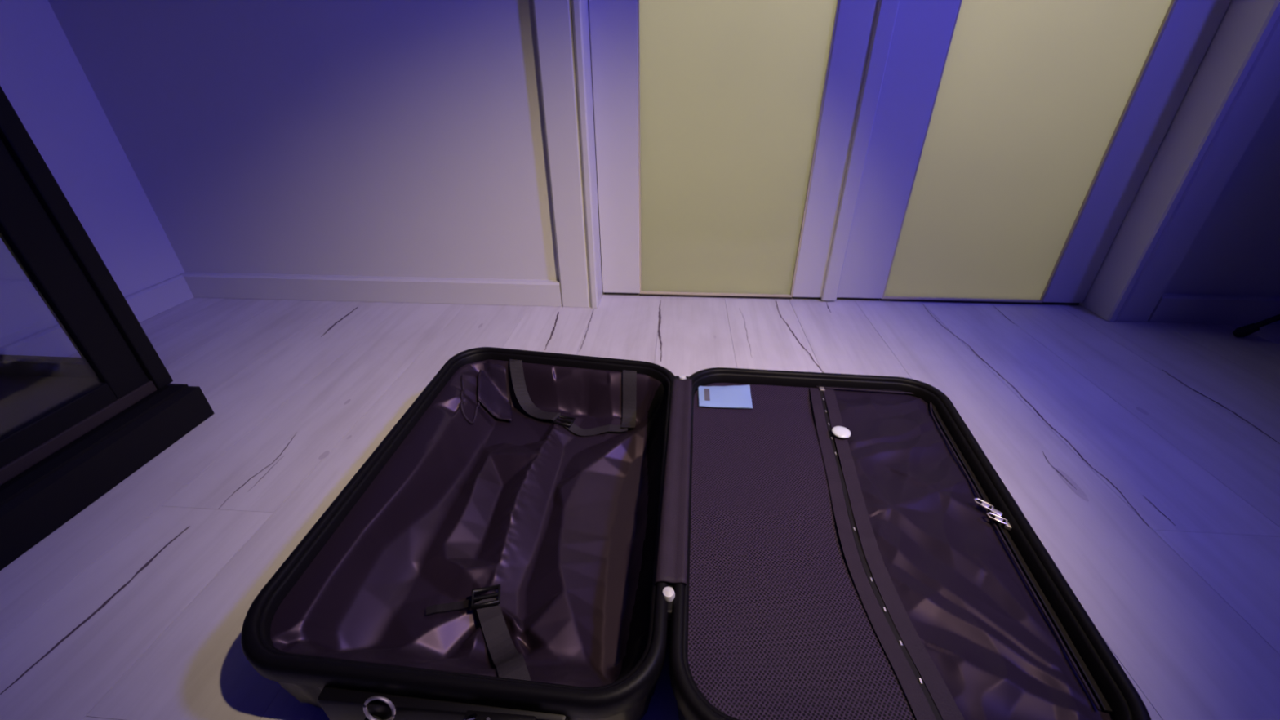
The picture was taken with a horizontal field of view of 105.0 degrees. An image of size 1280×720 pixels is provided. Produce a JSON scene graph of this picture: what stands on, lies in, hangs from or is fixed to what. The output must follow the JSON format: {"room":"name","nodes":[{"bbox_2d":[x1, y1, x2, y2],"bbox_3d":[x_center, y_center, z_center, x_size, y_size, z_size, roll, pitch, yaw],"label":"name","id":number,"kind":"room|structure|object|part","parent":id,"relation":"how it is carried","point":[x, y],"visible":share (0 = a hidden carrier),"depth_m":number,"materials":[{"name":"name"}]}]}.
{"room":"bedroom","nodes":[
{"label":"bedroom","id":0,"kind":"room"},
{"bbox_2d":[0,0,184,346],"bbox_3d":[-1.887,-0.075,-1.013,0.100,2.610,5.048,2,31,4],"label":"wall","id":1,"kind":"structure","parent":0,"point":[42,77],"depth_m":1.41,"materials":[{"name":"paint"}]},
{"bbox_2d":[0,275,194,356],"bbox_3d":[-1.815,0.986,-0.350,0.021,0.085,4.917,2,31,4],"label":"baseboard","id":2,"kind":"structure","parent":1,"relation":"attached to","point":[147,303],"depth_m":1.58,"materials":[{"name":"white paint"}]},
{"bbox_2d":[0,292,1279,719],"bbox_3d":[0.800,0.795,0.079,5.363,0.060,6.450,2,31,4],"label":"floor","id":3,"kind":"structure","parent":0,"point":[1143,457],"depth_m":1.00,"materials":[{"name":"white wood"}]},
{"bbox_2d":[0,85,214,570],"bbox_3d":[-1.391,-0.337,0.059,0.625,1.939,1.510,2,31,4],"label":"display cabinet","id":4,"kind":"object","parent":3,"relation":"on","point":[73,429],"visible":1,"depth_m":0.93,"materials":[{"name":"black wood"}]},
{"bbox_3d":[-1.350,0.022,1.105,0.505,0.059,0.027,2,31,4],"label":"rail","id":5,"kind":"part","parent":4,"relation":"part of","materials":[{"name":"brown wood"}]},
{"bbox_3d":[-1.103,0.210,0.773,0.022,0.064,0.542,2,31,4],"label":"door rail","id":6,"kind":"part","parent":4,"relation":"part of","materials":[{"name":"black wood"}]},
{"bbox_3d":[-1.085,-0.719,0.642,0.040,1.801,0.035,2,31,4],"label":"post","id":7,"kind":"part","parent":4,"relation":"part of","materials":[{"name":"black wood"}]},
{"bbox_2d":[240,346,1151,719],"bbox_3d":[0.043,0.233,0.828,1.050,0.147,0.827,4,31,8],"label":"suitcase","id":8,"kind":"object","parent":3,"relation":"on","point":[513,547],"visible":0.98,"depth_m":0.69,"materials":[{"name":"black fabric"}]},
{"bbox_3d":[-0.213,0.394,0.547,0.275,0.068,0.026,2,31,4],"label":"mount plate","id":9,"kind":"part","parent":8,"relation":"part of","materials":[{"name":"black plastic"}]},
{"bbox_3d":[-0.144,0.386,0.517,0.075,0.041,0.010,2,31,4],"label":"latch plate","id":10,"kind":"part","parent":8,"relation":"part of","materials":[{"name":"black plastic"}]},
{"bbox_2d":[697,384,752,408],"bbox_3d":[0.175,0.073,1.011,0.109,0.008,0.081,2,31,4],"label":"label","id":11,"kind":"object","parent":8,"relation":"on","point":[734,396],"visible":1,"depth_m":1.00,"materials":[{"name":"paper"}]},
{"bbox_2d":[831,426,850,438],"bbox_3d":[0.366,0.131,0.893,0.033,0.008,0.033,2,31,4],"label":"disc","id":12,"kind":"object","parent":8,"relation":"on","point":[841,432],"visible":1,"depth_m":0.89,"materials":[{"name":"plastic"}]},
{"bbox_3d":[0.331,0.221,0.762,0.034,0.002,0.635,3,31,6],"label":"zip chain","id":13,"kind":"part","parent":8,"relation":"part of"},
{"bbox_3d":[0.430,0.226,0.752,0.219,0.013,0.654,5,31,8],"label":"satin panel","id":14,"kind":"part","parent":8,"relation":"part of","materials":[{"name":"black fabric"}]},
{"bbox_2d":[1232,314,1279,337],"bbox_3d":[2.065,-0.487,1.038,0.633,1.149,0.445,2,31,4],"label":"tripod stand","id":15,"kind":"object","parent":3,"relation":"on","point":[1242,331],"visible":1,"depth_m":1.43,"materials":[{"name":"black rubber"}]},
{"bbox_3d":[1.998,-0.228,1.298,0.470,0.411,0.016,7,32,13],"label":"leg","id":16,"kind":"part","parent":15,"relation":"part of","materials":[{"name":"black metal"}]},
{"bbox_2d":[48,0,1279,295],"bbox_3d":[0.934,-1.297,1.009,5.363,2.610,0.100,2,31,4],"label":"wall","id":17,"kind":"structure","parent":0,"point":[384,138],"depth_m":1.47,"materials":[{"name":"paint"}]},
{"bbox_2d":[179,271,561,306],"bbox_3d":[-0.952,-0.249,1.724,1.369,0.085,0.029,2,31,4],"label":"baseboard","id":18,"kind":"structure","parent":17,"relation":"attached to","point":[525,292],"depth_m":1.71,"materials":[{"name":"white paint"}]},
{"bbox_2d":[532,0,603,308],"bbox_3d":[-0.207,-1.165,1.200,0.126,2.184,0.189,2,31,4],"label":"trim","id":19,"kind":"structure","parent":17,"relation":"attached to","point":[562,28],"depth_m":1.42,"materials":[{"name":"white paint"}]},
{"bbox_2d":[588,0,879,299],"bbox_3d":[0.251,-1.113,1.233,0.783,2.052,0.038,2,31,4],"label":"door","id":20,"kind":"structure","parent":17,"relation":"in","point":[724,129],"depth_m":1.48,"materials":[{"name":"white paint"}]},
{"bbox_3d":[0.267,-0.234,1.753,0.535,0.007,0.030,2,31,4],"label":"rail","id":21,"kind":"part","parent":20,"relation":"part of","materials":[{"name":"brown wood"}]},
{"bbox_3d":[0.259,-1.057,1.262,0.535,1.910,0.007,2,31,4],"label":"glass pane","id":22,"kind":"part","parent":20,"relation":"part of","materials":[{"name":"beige glass"}]},
{"bbox_2d":[821,0,1231,305],"bbox_3d":[1.053,-1.085,1.174,0.861,2.052,0.053,2,31,4],"label":"door","id":23,"kind":"structure","parent":17,"relation":"in","point":[1000,151],"depth_m":1.43,"materials":[{"name":"white paint"}]},
{"bbox_3d":[1.101,-0.209,1.698,0.528,0.007,0.030,2,31,4],"label":"rail","id":24,"kind":"part","parent":23,"relation":"part of","materials":[{"name":"brown wood"}]},
{"bbox_3d":[1.093,-1.032,1.207,0.528,1.910,0.007,2,31,4],"label":"glass pane","id":25,"kind":"part","parent":23,"relation":"part of","materials":[{"name":"beige glass"}]},
{"bbox_2d":[1079,0,1279,321],"bbox_3d":[1.545,-1.108,1.077,0.126,2.184,0.189,2,31,4],"label":"trim","id":26,"kind":"structure","parent":17,"relation":"attached to","point":[1236,82],"depth_m":1.34,"materials":[{"name":"white paint"}]},
{"bbox_2d":[1147,293,1279,324],"bbox_3d":[2.562,-0.134,1.478,1.905,0.085,0.029,2,31,4],"label":"baseboard","id":27,"kind":"structure","parent":17,"relation":"attached to","point":[1171,308],"depth_m":1.52,"materials":[{"name":"white paint"}]}
]}

